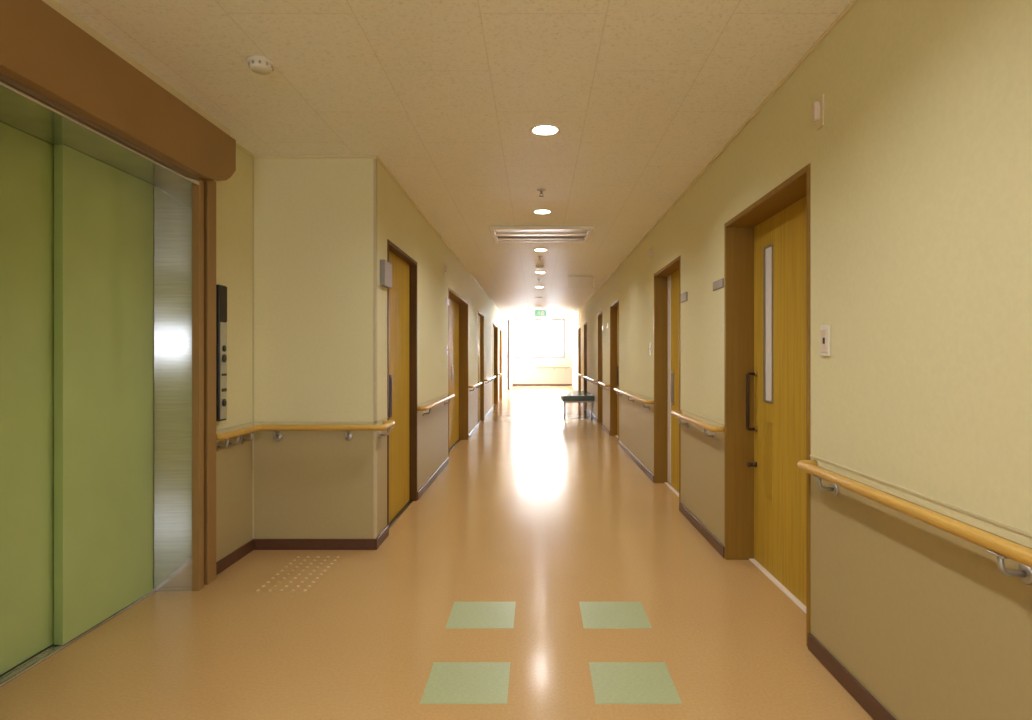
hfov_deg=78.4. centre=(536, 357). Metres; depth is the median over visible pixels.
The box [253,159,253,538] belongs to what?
trim
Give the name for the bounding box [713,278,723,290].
name plate
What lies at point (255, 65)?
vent
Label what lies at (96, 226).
elevator door
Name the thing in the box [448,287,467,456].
door
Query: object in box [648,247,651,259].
lamp
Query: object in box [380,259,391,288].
name plate
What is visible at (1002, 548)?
handrail
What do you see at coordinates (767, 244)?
door
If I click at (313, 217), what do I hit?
wall
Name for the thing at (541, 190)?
sprinkler
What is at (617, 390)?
handrail
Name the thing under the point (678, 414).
handrail
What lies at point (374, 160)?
trim
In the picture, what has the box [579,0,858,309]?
trim
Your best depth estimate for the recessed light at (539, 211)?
5.51 m
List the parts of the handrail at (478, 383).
rail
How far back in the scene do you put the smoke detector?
2.66 m
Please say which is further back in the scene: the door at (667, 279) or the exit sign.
the exit sign
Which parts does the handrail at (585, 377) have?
rail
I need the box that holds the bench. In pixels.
[559,391,593,419]
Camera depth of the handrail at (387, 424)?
3.87 m
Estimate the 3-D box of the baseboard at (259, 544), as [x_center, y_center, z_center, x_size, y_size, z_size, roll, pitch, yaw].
[-1.387,1.166,3.944,0.753,0.068,0.012,0,0,0]
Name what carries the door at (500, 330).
in the wall at (405, 227)
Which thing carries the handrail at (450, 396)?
attached to the wall at (405, 227)
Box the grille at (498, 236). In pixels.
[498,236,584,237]
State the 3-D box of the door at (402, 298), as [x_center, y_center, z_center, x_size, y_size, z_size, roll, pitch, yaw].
[-1.060,0.200,4.785,0.113,2.000,1.042,0,0,0]
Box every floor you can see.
[0,386,873,719]
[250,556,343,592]
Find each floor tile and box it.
[420,662,510,703]
[445,602,515,628]
[579,602,651,628]
[589,662,681,703]
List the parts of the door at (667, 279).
pull plate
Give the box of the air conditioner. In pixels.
[489,226,593,241]
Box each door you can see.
[387,239,416,527]
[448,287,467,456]
[478,311,483,423]
[493,323,497,405]
[499,328,501,399]
[578,326,580,390]
[584,322,586,407]
[598,311,602,423]
[610,299,618,439]
[654,256,679,501]
[724,163,809,646]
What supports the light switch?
attached to the wall at (920, 160)
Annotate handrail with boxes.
[216,420,394,451]
[417,394,454,415]
[468,382,481,390]
[484,376,495,383]
[537,367,569,369]
[584,376,597,384]
[598,382,609,390]
[614,388,653,409]
[671,411,723,439]
[797,460,1031,584]
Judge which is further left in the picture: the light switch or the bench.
the bench
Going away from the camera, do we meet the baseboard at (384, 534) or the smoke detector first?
the smoke detector
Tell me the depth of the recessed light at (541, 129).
3.54 m
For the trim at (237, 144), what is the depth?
3.94 m
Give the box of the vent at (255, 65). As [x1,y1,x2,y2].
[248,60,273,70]
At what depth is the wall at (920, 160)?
1.96 m
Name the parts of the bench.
leg, seat, seat frame, leg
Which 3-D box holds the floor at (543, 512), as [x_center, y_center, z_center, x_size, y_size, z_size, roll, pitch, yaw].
[-1.200,1.250,11.550,6.400,0.100,31.500,0,0,0]
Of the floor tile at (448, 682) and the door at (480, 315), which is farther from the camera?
the door at (480, 315)
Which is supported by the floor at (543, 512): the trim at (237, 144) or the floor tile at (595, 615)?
the floor tile at (595, 615)
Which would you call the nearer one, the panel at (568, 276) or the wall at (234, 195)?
the wall at (234, 195)
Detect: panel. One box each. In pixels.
[216,285,226,420]
[568,276,594,287]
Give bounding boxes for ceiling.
[55,0,851,311]
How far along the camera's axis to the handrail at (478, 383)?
9.63 m
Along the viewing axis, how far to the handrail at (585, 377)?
12.23 m
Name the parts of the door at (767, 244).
pull handle, lock knob, inlay panel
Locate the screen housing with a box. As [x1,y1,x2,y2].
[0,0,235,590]
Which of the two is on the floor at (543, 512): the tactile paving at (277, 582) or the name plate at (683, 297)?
the tactile paving at (277, 582)
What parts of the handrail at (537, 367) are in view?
rail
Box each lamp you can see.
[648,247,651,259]
[812,94,823,129]
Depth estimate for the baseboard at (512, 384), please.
26.99 m
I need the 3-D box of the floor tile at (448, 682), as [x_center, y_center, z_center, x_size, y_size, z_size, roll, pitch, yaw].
[-0.255,1.199,2.337,0.302,0.001,0.297,0,0,0]
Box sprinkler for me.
[537,188,545,196]
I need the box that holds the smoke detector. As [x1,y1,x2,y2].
[247,55,274,74]
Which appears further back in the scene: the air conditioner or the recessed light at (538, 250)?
the recessed light at (538, 250)
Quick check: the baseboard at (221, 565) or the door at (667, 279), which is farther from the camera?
the door at (667, 279)
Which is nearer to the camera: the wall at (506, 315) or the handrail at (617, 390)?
the handrail at (617, 390)
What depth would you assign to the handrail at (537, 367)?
26.92 m
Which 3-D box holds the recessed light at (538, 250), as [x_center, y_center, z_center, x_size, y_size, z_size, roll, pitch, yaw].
[0.045,-1.280,7.400,0.178,0.051,0.178,0,0,0]
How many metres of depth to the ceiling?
2.98 m
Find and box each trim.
[42,0,229,135]
[236,143,500,311]
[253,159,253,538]
[373,159,376,537]
[507,320,509,388]
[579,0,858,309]
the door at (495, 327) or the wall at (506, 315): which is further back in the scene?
the wall at (506, 315)
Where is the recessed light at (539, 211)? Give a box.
[532,209,551,214]
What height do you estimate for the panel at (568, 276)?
0.190 m
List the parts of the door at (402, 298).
pull plate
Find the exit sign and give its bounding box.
[535,309,545,315]
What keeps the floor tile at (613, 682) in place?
on the floor at (543, 512)
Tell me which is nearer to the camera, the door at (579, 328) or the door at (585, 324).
the door at (585, 324)
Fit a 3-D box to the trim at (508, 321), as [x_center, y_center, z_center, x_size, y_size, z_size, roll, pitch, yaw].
[-1.085,-0.115,23.980,0.090,2.630,0.040,0,0,0]
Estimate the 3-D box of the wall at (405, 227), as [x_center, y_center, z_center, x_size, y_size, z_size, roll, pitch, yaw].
[-1.129,-0.030,11.395,0.243,2.460,14.410,0,0,0]
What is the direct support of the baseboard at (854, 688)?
attached to the wall at (920, 160)
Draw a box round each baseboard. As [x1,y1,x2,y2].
[216,539,253,574]
[254,539,374,549]
[375,396,502,549]
[512,384,571,385]
[580,403,895,719]
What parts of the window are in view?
sash, sash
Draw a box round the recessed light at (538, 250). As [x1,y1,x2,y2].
[534,249,547,251]
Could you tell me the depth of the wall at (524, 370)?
27.00 m
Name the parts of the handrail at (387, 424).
rail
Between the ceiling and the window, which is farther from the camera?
the window
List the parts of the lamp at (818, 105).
plate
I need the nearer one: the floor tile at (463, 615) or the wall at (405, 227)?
the floor tile at (463, 615)
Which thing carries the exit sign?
hanging from the ceiling
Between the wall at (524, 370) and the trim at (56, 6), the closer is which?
the trim at (56, 6)
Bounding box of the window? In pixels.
[515,319,564,357]
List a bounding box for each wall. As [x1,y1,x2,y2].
[214,146,252,561]
[253,158,384,538]
[385,170,502,527]
[503,312,511,388]
[512,312,571,383]
[572,0,1031,719]
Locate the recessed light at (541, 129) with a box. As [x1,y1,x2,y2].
[529,124,560,135]
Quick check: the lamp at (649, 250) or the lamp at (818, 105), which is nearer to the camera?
the lamp at (818, 105)
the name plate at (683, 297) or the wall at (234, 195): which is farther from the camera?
the name plate at (683, 297)
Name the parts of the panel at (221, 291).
plate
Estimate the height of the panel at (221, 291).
0.750 m
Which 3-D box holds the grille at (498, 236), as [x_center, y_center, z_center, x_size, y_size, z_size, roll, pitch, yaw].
[0.043,-1.241,6.470,0.885,0.022,0.136,0,0,0]
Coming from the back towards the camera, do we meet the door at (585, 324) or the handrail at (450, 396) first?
the door at (585, 324)
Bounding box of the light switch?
[820,325,829,355]
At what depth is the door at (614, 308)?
9.67 m
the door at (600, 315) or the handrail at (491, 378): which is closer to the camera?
the door at (600, 315)
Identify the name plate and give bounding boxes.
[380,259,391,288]
[680,292,687,302]
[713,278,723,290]
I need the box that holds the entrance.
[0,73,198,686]
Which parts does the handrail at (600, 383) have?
rail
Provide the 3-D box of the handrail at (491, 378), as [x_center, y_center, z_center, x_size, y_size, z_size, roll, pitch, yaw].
[-0.969,0.467,13.190,0.082,0.107,2.397,0,0,0]

